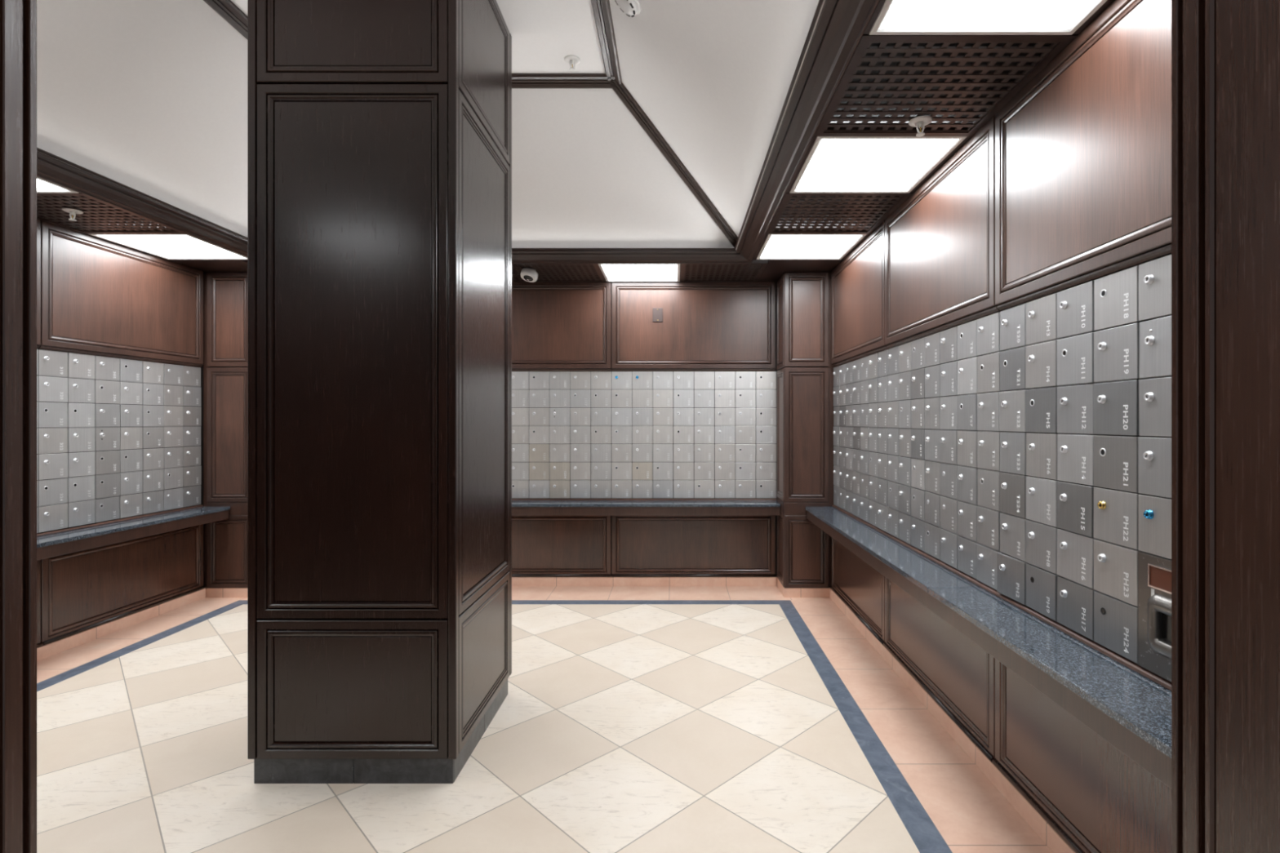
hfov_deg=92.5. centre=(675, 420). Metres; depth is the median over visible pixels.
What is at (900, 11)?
diffuser
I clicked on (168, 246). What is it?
ceiling light
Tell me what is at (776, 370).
wall
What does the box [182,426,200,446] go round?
mailbox
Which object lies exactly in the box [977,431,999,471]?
mailbox
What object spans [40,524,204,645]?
wall panel
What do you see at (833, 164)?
ceiling light
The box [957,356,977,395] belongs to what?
mailbox
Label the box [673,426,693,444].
mailbox
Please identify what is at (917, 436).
mailbox
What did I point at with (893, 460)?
mailbox
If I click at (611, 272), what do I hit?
ceiling light
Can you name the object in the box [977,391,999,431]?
mailbox
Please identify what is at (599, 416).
mailbox
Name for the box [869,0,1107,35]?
ceiling light
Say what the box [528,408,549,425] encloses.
mailbox
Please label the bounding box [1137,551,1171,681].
mail slot
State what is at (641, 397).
mailbox
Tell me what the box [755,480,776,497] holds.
mailbox
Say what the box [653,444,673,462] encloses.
mailbox
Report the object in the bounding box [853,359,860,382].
mailbox
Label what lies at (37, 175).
trim
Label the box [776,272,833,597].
pilaster
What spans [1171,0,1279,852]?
trim
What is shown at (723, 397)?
mailbox
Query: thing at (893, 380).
mailbox
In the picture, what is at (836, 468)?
mailbox
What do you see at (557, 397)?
mailbox
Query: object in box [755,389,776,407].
mailbox
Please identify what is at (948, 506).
mailbox
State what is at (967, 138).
trim
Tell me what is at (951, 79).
lattice panel
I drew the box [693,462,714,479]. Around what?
mailbox
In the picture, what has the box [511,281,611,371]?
wall panel
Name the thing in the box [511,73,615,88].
trim
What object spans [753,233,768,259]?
trim
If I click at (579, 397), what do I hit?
mailbox
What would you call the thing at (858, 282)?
wall panel
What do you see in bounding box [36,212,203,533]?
wall
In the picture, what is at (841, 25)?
trim
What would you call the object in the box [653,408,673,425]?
mailbox
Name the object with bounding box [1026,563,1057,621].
mailbox
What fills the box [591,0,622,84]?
trim
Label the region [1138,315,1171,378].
mailbox
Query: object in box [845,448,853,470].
mailbox
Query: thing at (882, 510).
mailbox
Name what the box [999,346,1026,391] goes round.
mailbox
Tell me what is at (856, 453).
mailbox
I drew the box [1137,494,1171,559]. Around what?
mailbox
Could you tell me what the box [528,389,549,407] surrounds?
mailbox
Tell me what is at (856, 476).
mailbox
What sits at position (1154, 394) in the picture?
mailbox
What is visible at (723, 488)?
mailbox
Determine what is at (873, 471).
mailbox
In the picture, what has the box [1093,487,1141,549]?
mailbox
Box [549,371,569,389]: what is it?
mailbox
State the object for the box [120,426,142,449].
mailbox
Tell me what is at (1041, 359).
mailbox
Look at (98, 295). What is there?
wall panel
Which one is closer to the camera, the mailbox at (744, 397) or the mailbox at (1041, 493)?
the mailbox at (1041, 493)
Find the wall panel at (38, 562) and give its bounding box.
[36,560,43,647]
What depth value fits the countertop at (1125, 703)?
1.74 m
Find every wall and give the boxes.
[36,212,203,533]
[511,281,778,576]
[835,34,1171,640]
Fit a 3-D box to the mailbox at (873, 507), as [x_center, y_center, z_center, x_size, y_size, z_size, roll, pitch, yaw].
[1.179,0.549,3.641,0.021,0.142,0.162,0,0,0]
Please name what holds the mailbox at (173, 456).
attached to the wall at (202, 366)
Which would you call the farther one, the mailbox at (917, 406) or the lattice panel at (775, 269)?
the lattice panel at (775, 269)
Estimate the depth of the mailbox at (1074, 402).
1.80 m
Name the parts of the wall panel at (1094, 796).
frame, moulding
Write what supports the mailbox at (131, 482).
attached to the wall at (202, 366)
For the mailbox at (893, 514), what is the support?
attached to the wall at (1077, 34)
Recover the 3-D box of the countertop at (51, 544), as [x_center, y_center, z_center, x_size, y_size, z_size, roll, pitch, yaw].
[-3.429,0.677,2.598,0.220,0.104,3.941,0,0,0]
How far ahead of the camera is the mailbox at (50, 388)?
3.47 m
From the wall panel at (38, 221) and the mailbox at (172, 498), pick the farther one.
the mailbox at (172, 498)
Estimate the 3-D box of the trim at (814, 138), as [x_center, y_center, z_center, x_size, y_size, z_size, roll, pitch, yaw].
[0.549,-1.122,2.688,0.016,0.020,0.593,0,0,0]
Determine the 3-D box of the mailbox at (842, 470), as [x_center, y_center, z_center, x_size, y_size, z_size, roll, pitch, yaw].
[1.179,0.403,4.307,0.021,0.142,0.162,0,0,0]
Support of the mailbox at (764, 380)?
attached to the wall at (776, 370)
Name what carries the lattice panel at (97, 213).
attached to the trim at (95, 185)
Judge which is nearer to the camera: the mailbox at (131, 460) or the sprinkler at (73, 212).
the sprinkler at (73, 212)
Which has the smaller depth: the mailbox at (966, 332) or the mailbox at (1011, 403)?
the mailbox at (1011, 403)
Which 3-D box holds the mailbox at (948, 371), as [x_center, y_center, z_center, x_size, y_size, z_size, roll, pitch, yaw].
[1.179,-0.179,2.641,0.021,0.142,0.162,0,0,0]
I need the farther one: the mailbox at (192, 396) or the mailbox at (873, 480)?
the mailbox at (192, 396)
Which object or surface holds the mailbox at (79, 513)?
attached to the wall at (202, 366)
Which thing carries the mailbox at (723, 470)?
attached to the wall at (776, 370)
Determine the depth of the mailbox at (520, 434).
4.91 m
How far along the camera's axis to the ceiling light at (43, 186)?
2.96 m
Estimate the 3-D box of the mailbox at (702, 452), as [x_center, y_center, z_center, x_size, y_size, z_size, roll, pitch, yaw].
[0.234,0.258,4.918,0.162,0.142,0.014,0,0,0]
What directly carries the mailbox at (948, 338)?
attached to the wall at (1077, 34)
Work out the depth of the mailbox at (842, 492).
4.30 m
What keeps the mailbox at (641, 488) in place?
attached to the wall at (776, 370)
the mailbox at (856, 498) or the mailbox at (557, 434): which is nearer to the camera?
the mailbox at (856, 498)
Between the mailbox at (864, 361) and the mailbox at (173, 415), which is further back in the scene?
the mailbox at (173, 415)
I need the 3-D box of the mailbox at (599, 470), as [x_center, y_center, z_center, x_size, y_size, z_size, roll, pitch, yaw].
[-0.595,0.403,4.913,0.162,0.142,0.021,0,0,0]
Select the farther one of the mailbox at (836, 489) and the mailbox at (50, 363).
the mailbox at (836, 489)
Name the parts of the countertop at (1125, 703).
trim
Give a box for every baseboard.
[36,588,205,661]
[511,576,776,586]
[830,588,1075,852]
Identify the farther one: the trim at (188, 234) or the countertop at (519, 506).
the countertop at (519, 506)
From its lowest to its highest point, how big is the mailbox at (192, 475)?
0.142 m
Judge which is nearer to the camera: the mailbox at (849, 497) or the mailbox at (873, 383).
the mailbox at (873, 383)
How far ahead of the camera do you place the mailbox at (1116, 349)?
1.63 m
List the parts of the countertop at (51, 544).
trim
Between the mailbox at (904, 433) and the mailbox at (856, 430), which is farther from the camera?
the mailbox at (856, 430)
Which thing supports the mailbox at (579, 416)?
attached to the wall at (776, 370)
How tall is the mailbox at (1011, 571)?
0.142 m
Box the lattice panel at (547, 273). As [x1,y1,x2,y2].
[511,263,606,282]
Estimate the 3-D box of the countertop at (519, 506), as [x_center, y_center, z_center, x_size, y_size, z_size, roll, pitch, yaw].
[-1.175,0.677,4.814,3.968,0.104,0.220,0,0,0]
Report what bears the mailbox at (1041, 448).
attached to the wall at (1077, 34)
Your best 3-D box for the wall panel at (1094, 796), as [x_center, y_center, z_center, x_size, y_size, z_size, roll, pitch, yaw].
[1.169,0.990,1.642,0.038,0.514,1.160,0,0,0]
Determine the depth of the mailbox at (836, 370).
4.47 m
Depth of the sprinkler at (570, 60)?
3.16 m
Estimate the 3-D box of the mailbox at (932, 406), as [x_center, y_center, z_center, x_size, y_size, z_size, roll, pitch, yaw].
[1.179,-0.034,2.808,0.021,0.142,0.162,0,0,0]
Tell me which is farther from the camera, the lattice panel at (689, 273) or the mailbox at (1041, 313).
the lattice panel at (689, 273)
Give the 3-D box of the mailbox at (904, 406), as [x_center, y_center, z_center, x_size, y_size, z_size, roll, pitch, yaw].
[1.182,-0.034,3.141,0.013,0.142,0.162,0,0,0]
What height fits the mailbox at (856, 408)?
0.142 m
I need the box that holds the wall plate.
[653,307,662,321]
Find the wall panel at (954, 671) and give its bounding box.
[883,577,995,762]
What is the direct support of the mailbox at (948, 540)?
attached to the wall at (1077, 34)
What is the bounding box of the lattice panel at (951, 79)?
[813,33,1077,136]
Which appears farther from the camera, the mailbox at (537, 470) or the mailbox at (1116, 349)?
the mailbox at (537, 470)
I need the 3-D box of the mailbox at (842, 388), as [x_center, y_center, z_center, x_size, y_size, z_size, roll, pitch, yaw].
[1.179,-0.179,4.307,0.021,0.142,0.162,0,0,0]
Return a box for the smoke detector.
[614,0,640,17]
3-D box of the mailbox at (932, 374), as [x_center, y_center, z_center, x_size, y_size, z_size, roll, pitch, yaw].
[1.179,-0.179,2.808,0.021,0.142,0.162,0,0,0]
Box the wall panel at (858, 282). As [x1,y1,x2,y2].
[831,220,888,367]
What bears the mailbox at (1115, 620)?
attached to the wall at (1077, 34)
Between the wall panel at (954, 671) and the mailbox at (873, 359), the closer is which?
the wall panel at (954, 671)
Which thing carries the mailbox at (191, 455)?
attached to the wall at (202, 366)
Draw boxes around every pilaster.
[203,272,247,597]
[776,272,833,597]
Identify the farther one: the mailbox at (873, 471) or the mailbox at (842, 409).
the mailbox at (842, 409)
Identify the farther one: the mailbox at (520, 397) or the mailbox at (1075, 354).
the mailbox at (520, 397)
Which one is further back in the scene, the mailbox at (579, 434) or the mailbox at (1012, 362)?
the mailbox at (579, 434)
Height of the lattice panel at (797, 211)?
0.060 m
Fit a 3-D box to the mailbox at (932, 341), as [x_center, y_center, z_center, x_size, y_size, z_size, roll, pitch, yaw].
[1.179,-0.325,2.808,0.021,0.142,0.162,0,0,0]
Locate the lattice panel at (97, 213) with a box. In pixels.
[36,192,187,234]
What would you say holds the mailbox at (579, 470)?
attached to the wall at (776, 370)
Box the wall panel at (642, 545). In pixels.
[611,515,775,577]
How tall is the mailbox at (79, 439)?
0.142 m
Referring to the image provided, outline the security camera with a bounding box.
[520,267,537,282]
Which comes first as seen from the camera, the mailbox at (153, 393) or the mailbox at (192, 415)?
the mailbox at (153, 393)
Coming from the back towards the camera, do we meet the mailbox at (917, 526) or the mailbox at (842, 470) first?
the mailbox at (842, 470)
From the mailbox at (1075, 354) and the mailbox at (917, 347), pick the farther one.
the mailbox at (917, 347)
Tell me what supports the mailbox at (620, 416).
attached to the wall at (776, 370)
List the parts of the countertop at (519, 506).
trim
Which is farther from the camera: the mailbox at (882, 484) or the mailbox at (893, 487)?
the mailbox at (882, 484)
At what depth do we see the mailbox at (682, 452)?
4.91 m
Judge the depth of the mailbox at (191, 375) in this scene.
4.47 m
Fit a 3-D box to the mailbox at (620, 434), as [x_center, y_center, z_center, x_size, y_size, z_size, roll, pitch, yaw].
[-0.429,0.112,4.918,0.162,0.142,0.012,0,0,-1]
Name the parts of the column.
corner post, panel, panel, panel, moulding, moulding, moulding, corner post, panel, panel, panel, moulding, moulding, moulding, corner post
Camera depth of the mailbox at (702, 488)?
4.91 m
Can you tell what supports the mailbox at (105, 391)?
attached to the wall at (202, 366)
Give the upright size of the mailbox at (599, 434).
0.142 m
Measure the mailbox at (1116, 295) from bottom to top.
0.142 m
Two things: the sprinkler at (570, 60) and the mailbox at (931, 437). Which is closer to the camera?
the mailbox at (931, 437)
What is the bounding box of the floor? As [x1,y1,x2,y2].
[36,585,1053,852]
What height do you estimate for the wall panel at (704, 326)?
0.712 m
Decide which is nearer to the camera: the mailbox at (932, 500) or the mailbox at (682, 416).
the mailbox at (932, 500)
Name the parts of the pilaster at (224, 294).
panel, panel, panel, moulding, moulding, moulding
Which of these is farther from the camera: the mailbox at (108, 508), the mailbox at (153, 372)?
the mailbox at (153, 372)
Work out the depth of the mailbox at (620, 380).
4.91 m
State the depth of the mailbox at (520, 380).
4.91 m
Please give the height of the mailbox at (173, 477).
0.142 m
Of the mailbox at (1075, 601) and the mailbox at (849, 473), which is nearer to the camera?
the mailbox at (1075, 601)
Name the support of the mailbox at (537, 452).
attached to the wall at (776, 370)
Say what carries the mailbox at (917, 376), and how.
attached to the wall at (1077, 34)
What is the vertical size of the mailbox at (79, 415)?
0.142 m
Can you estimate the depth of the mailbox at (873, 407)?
3.63 m
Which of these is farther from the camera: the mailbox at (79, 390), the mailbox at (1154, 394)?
the mailbox at (79, 390)
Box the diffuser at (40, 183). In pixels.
[36,178,59,187]
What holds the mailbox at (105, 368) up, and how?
attached to the wall at (202, 366)
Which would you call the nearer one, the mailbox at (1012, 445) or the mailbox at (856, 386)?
the mailbox at (1012, 445)
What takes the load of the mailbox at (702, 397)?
attached to the wall at (776, 370)
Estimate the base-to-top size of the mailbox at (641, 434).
0.142 m
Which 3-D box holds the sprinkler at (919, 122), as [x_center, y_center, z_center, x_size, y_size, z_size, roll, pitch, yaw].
[0.908,-1.084,2.265,0.082,0.052,0.082,0,0,0]
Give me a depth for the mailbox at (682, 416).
4.91 m
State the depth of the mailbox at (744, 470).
4.91 m
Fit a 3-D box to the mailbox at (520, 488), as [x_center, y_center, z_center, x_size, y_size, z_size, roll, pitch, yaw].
[-1.258,0.549,4.918,0.162,0.142,0.013,0,0,0]
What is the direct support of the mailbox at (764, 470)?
attached to the wall at (776, 370)
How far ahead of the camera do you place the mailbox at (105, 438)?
3.80 m
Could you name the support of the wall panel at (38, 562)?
attached to the wall at (202, 366)
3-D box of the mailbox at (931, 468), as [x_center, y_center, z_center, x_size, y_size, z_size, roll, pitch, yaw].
[1.180,0.258,2.808,0.021,0.142,0.162,0,0,0]
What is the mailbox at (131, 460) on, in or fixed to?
attached to the wall at (202, 366)
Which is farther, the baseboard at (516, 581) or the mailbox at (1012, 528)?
the baseboard at (516, 581)
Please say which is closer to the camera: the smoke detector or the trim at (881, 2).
the trim at (881, 2)
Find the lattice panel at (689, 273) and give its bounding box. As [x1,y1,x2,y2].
[680,259,768,282]
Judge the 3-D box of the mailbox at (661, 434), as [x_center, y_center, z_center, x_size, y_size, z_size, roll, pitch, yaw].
[-0.098,0.112,4.914,0.162,0.142,0.021,0,0,0]
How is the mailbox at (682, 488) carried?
attached to the wall at (776, 370)
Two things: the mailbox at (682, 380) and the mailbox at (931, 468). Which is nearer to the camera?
the mailbox at (931, 468)
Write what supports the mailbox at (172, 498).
attached to the wall at (202, 366)
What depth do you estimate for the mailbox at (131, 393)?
3.97 m
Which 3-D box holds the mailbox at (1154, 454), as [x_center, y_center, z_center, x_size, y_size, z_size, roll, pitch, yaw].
[1.177,0.112,1.475,0.021,0.142,0.162,0,0,0]
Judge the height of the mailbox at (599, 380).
0.142 m
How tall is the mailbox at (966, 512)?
0.142 m
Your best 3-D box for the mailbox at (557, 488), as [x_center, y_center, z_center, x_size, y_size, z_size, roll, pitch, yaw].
[-0.926,0.549,4.912,0.162,0.142,0.021,0,0,0]
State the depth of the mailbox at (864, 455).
3.79 m
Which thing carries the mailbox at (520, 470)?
attached to the wall at (776, 370)
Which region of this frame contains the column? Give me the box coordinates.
[247,0,511,783]
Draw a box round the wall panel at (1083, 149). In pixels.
[995,0,1171,311]
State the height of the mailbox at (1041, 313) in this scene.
0.142 m
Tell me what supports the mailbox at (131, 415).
attached to the wall at (202, 366)
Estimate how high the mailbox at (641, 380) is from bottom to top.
0.142 m
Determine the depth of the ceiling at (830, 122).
3.92 m
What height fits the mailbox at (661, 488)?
0.142 m
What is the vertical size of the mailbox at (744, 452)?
0.142 m
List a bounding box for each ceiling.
[36,0,825,249]
[124,122,959,264]
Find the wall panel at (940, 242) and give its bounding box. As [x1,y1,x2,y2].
[884,115,1000,348]
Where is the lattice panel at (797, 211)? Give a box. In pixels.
[766,192,912,234]
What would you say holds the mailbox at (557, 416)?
attached to the wall at (776, 370)
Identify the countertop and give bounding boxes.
[36,504,230,560]
[511,498,780,515]
[804,504,1171,788]
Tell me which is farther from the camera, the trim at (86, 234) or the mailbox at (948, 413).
the trim at (86, 234)
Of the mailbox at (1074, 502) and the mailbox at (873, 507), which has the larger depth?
the mailbox at (873, 507)
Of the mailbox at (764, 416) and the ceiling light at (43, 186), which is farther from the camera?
the mailbox at (764, 416)
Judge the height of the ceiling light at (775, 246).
0.035 m
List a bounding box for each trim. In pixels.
[0,0,36,852]
[36,147,247,256]
[36,175,79,192]
[86,234,166,259]
[166,259,247,272]
[188,234,247,257]
[203,0,247,39]
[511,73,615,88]
[511,248,750,263]
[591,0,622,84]
[609,80,737,248]
[733,0,879,263]
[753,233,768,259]
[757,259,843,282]
[786,135,817,192]
[841,234,870,259]
[863,0,885,34]
[910,136,972,192]
[1072,0,1115,34]
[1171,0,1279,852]
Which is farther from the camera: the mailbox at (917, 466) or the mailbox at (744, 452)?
the mailbox at (744, 452)
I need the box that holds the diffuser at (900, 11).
[882,0,1093,24]
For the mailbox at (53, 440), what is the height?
0.142 m
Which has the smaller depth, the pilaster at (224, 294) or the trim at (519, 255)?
the trim at (519, 255)
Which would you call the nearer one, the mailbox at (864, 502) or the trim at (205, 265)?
the mailbox at (864, 502)
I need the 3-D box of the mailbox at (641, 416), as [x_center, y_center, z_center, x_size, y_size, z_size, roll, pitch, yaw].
[-0.263,-0.034,4.912,0.162,0.142,0.021,0,0,0]
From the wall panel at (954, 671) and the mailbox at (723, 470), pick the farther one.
the mailbox at (723, 470)
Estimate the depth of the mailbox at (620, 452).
4.91 m
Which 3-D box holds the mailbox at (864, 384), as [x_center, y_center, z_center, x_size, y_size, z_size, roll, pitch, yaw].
[1.182,-0.179,3.807,0.013,0.142,0.162,0,0,0]
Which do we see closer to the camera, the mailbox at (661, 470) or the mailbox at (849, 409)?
the mailbox at (849, 409)
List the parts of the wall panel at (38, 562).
frame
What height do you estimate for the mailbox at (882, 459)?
0.142 m
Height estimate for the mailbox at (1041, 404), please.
0.142 m
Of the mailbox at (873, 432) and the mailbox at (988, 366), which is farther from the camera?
the mailbox at (873, 432)
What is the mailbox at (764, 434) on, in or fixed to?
attached to the wall at (776, 370)
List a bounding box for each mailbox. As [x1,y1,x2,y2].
[36,349,37,533]
[37,349,67,377]
[37,375,67,402]
[37,402,67,427]
[37,427,67,453]
[37,453,67,479]
[37,478,67,506]
[37,502,67,533]
[67,352,94,379]
[67,377,94,403]
[67,403,94,427]
[67,427,94,452]
[67,451,95,477]
[67,475,94,502]
[67,499,95,527]
[94,355,119,381]
[94,379,119,404]
[94,404,119,426]
[94,427,119,450]
[94,473,119,498]
[94,496,119,522]
[95,450,119,475]
[120,358,142,382]
[120,381,142,404]
[120,404,142,426]
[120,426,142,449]
[120,448,142,472]
[120,471,142,495]
[120,493,142,518]
[142,361,164,384]
[142,382,164,404]
[142,404,164,426]
[142,426,164,448]
[142,448,164,470]
[142,469,164,492]
[142,490,163,514]
[162,487,182,511]
[163,363,182,385]
[163,384,182,405]
[164,405,182,426]
[164,426,182,447]
[164,447,182,468]
[164,466,182,489]
[182,365,200,386]
[182,386,201,406]
[182,406,201,426]
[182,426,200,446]
[182,445,200,466]
[182,465,201,487]
[182,484,200,506]
[511,371,528,389]
[511,389,528,407]
[511,408,528,425]
[511,426,528,444]
[511,444,528,462]
[511,462,528,479]
[511,480,528,497]
[528,371,549,389]
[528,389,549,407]
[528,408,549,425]
[528,426,549,444]
[528,444,549,462]
[528,462,549,479]
[528,480,549,497]
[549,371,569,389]
[549,389,569,407]
[549,408,569,425]
[549,426,569,444]
[549,444,569,462]
[549,462,569,479]
[549,480,569,497]
[570,371,591,389]
[570,389,591,407]
[570,408,591,425]
[570,426,591,444]
[570,444,591,462]
[570,462,591,479]
[570,480,591,497]
[591,371,611,389]
[591,389,611,407]
[591,408,611,425]
[591,426,611,444]
[591,444,611,462]
[591,462,611,479]
[591,480,611,497]
[611,371,631,389]
[611,389,631,407]
[611,408,631,425]
[611,426,631,444]
[611,444,631,462]
[611,462,631,479]
[611,480,631,497]
[632,371,652,389]
[632,389,652,407]
[632,408,652,425]
[632,426,652,444]
[632,444,652,462]
[632,462,652,479]
[632,480,652,497]
[653,371,673,389]
[653,389,673,407]
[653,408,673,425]
[653,426,673,444]
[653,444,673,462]
[653,462,673,479]
[653,480,673,497]
[673,371,693,389]
[673,389,693,407]
[673,408,693,425]
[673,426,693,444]
[673,444,693,462]
[673,462,693,479]
[673,480,693,497]
[693,371,714,389]
[693,389,714,407]
[693,408,714,425]
[693,426,714,444]
[693,444,714,462]
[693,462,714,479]
[693,480,714,497]
[715,371,734,389]
[715,389,734,407]
[715,408,734,425]
[715,426,734,444]
[715,444,734,462]
[715,462,734,479]
[715,480,734,497]
[735,371,755,389]
[735,389,755,407]
[735,408,755,425]
[735,426,755,444]
[735,444,755,462]
[735,462,755,479]
[735,480,755,497]
[755,371,776,389]
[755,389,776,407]
[755,408,776,425]
[755,426,776,444]
[755,444,776,462]
[755,462,776,479]
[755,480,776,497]
[832,386,839,406]
[833,365,839,386]
[833,406,839,426]
[833,426,839,446]
[833,445,840,466]
[833,465,839,486]
[833,484,839,506]
[839,364,845,385]
[839,384,847,405]
[839,405,845,426]
[839,426,845,447]
[839,447,845,468]
[839,466,847,488]
[839,487,847,511]
[845,361,853,384]
[845,383,853,404]
[845,404,853,426]
[845,426,853,448]
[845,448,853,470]
[845,469,853,492]
[845,490,853,514]
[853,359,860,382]
[853,382,860,404]
[853,404,860,426]
[853,426,861,449]
[853,448,861,472]
[853,471,861,495]
[853,493,861,518]
[860,355,869,381]
[860,379,868,404]
[860,404,868,426]
[860,427,868,450]
[860,450,869,475]
[860,473,870,498]
[860,496,869,522]
[868,352,878,379]
[868,377,878,403]
[868,403,878,427]
[868,427,878,452]
[868,451,877,477]
[868,499,879,527]
[869,475,879,502]
[877,427,888,453]
[877,453,888,479]
[877,478,888,506]
[877,502,888,533]
[878,349,888,377]
[878,375,888,402]
[878,402,888,427]
[887,400,898,427]
[888,346,898,375]
[888,373,898,401]
[888,428,899,455]
[888,454,898,483]
[888,480,899,511]
[888,506,899,537]
[898,342,912,373]
[898,370,911,400]
[898,400,911,428]
[898,456,911,486]
[898,484,911,515]
[898,511,911,544]
[899,428,911,457]
[911,337,924,369]
[911,368,924,399]
[911,399,924,428]
[911,429,924,459]
[911,457,924,490]
[911,487,925,520]
[911,516,926,551]
[924,332,939,367]
[924,364,940,398]
[924,397,940,429]
[924,429,939,462]
[924,460,939,494]
[924,491,940,527]
[924,522,941,559]
[939,326,958,364]
[939,395,957,430]
[939,430,957,464]
[939,462,957,499]
[940,360,957,396]
[940,495,957,533]
[940,528,959,568]
[956,394,977,430]
[956,465,977,505]
[957,320,977,359]
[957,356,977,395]
[957,431,978,467]
[957,500,977,542]
[957,535,978,578]
[976,543,1001,590]
[977,311,1000,355]
[977,351,999,393]
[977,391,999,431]
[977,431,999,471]
[977,468,1001,511]
[977,506,1000,551]
[996,552,1027,604]
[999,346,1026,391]
[999,390,1026,431]
[999,472,1027,518]
[1000,303,1027,351]
[1000,431,1026,475]
[1000,512,1027,561]
[1025,340,1057,388]
[1025,386,1057,432]
[1025,520,1059,573]
[1026,293,1057,345]
[1026,433,1057,479]
[1026,476,1058,527]
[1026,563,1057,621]
[1056,280,1095,338]
[1056,481,1094,537]
[1056,528,1095,588]
[1057,332,1093,386]
[1057,383,1093,434]
[1057,434,1093,485]
[1057,575,1096,639]
[1093,266,1141,330]
[1093,323,1139,382]
[1093,379,1138,435]
[1093,435,1138,493]
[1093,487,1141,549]
[1093,538,1138,606]
[1093,591,1137,663]
[1137,436,1171,497]
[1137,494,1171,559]
[1138,254,1171,320]
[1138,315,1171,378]
[1138,377,1171,436]
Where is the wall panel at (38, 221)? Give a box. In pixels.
[36,218,40,348]
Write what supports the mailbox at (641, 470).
attached to the wall at (776, 370)
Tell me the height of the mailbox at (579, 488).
0.142 m
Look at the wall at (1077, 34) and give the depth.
2.01 m
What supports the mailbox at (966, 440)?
attached to the wall at (1077, 34)
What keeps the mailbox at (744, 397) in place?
attached to the wall at (776, 370)
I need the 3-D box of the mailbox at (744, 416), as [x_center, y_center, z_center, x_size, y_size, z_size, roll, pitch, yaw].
[0.565,-0.034,4.913,0.162,0.142,0.021,0,0,0]
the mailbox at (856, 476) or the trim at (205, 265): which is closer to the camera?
the mailbox at (856, 476)
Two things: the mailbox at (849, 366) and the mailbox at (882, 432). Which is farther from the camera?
the mailbox at (849, 366)
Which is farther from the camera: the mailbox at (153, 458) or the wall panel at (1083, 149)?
the mailbox at (153, 458)
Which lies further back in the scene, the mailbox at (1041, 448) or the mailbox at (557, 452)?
the mailbox at (557, 452)
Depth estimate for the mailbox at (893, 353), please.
3.30 m
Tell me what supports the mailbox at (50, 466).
attached to the wall at (202, 366)
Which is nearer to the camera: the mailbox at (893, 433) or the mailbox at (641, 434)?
the mailbox at (893, 433)
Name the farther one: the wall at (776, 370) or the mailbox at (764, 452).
the wall at (776, 370)
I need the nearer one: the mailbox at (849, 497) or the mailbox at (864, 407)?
the mailbox at (864, 407)
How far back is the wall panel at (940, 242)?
2.65 m
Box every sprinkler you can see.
[62,208,83,221]
[564,55,580,71]
[908,115,932,136]
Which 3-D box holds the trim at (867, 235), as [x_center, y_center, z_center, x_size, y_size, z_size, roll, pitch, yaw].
[1.165,-1.122,3.927,0.045,0.020,0.578,0,0,0]
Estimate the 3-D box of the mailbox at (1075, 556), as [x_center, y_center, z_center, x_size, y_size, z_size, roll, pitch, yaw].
[1.179,0.403,1.809,0.021,0.142,0.162,0,0,0]
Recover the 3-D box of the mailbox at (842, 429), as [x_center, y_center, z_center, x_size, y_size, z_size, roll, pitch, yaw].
[1.180,0.112,4.307,0.021,0.142,0.162,0,0,0]
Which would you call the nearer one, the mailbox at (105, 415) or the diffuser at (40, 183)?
the diffuser at (40, 183)
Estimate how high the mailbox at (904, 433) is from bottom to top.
0.142 m
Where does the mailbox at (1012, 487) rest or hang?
attached to the wall at (1077, 34)
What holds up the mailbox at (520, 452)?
attached to the wall at (776, 370)
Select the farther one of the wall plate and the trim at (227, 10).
the wall plate
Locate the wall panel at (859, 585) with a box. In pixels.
[830,537,884,644]
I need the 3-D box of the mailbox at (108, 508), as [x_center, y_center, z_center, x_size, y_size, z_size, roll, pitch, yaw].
[-3.534,0.549,3.807,0.013,0.142,0.162,0,0,0]
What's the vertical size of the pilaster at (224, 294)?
2.431 m
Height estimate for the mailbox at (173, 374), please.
0.142 m
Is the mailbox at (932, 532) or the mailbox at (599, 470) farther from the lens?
the mailbox at (599, 470)
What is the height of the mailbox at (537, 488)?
0.142 m
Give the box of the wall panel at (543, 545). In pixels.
[511,515,611,577]
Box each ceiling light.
[36,176,79,193]
[88,234,247,259]
[597,263,679,281]
[755,234,866,259]
[789,136,967,193]
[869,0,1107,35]
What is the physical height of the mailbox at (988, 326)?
0.142 m
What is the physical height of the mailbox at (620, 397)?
0.142 m
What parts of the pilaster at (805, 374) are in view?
moulding, moulding, moulding, panel, panel, panel, panel, moulding, panel, moulding, panel, moulding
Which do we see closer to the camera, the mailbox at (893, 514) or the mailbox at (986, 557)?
the mailbox at (986, 557)
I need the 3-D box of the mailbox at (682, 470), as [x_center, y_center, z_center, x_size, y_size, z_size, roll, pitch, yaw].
[0.068,0.403,4.914,0.162,0.142,0.021,0,0,0]
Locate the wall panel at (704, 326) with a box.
[611,281,775,371]
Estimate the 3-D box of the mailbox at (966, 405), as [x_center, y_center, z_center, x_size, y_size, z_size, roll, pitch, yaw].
[1.182,-0.034,2.475,0.013,0.142,0.162,0,0,0]
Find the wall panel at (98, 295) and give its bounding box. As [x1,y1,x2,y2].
[38,220,203,367]
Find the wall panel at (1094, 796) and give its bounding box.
[991,658,1171,852]
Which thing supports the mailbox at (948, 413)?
attached to the wall at (1077, 34)
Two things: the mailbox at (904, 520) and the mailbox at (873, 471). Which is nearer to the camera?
the mailbox at (904, 520)

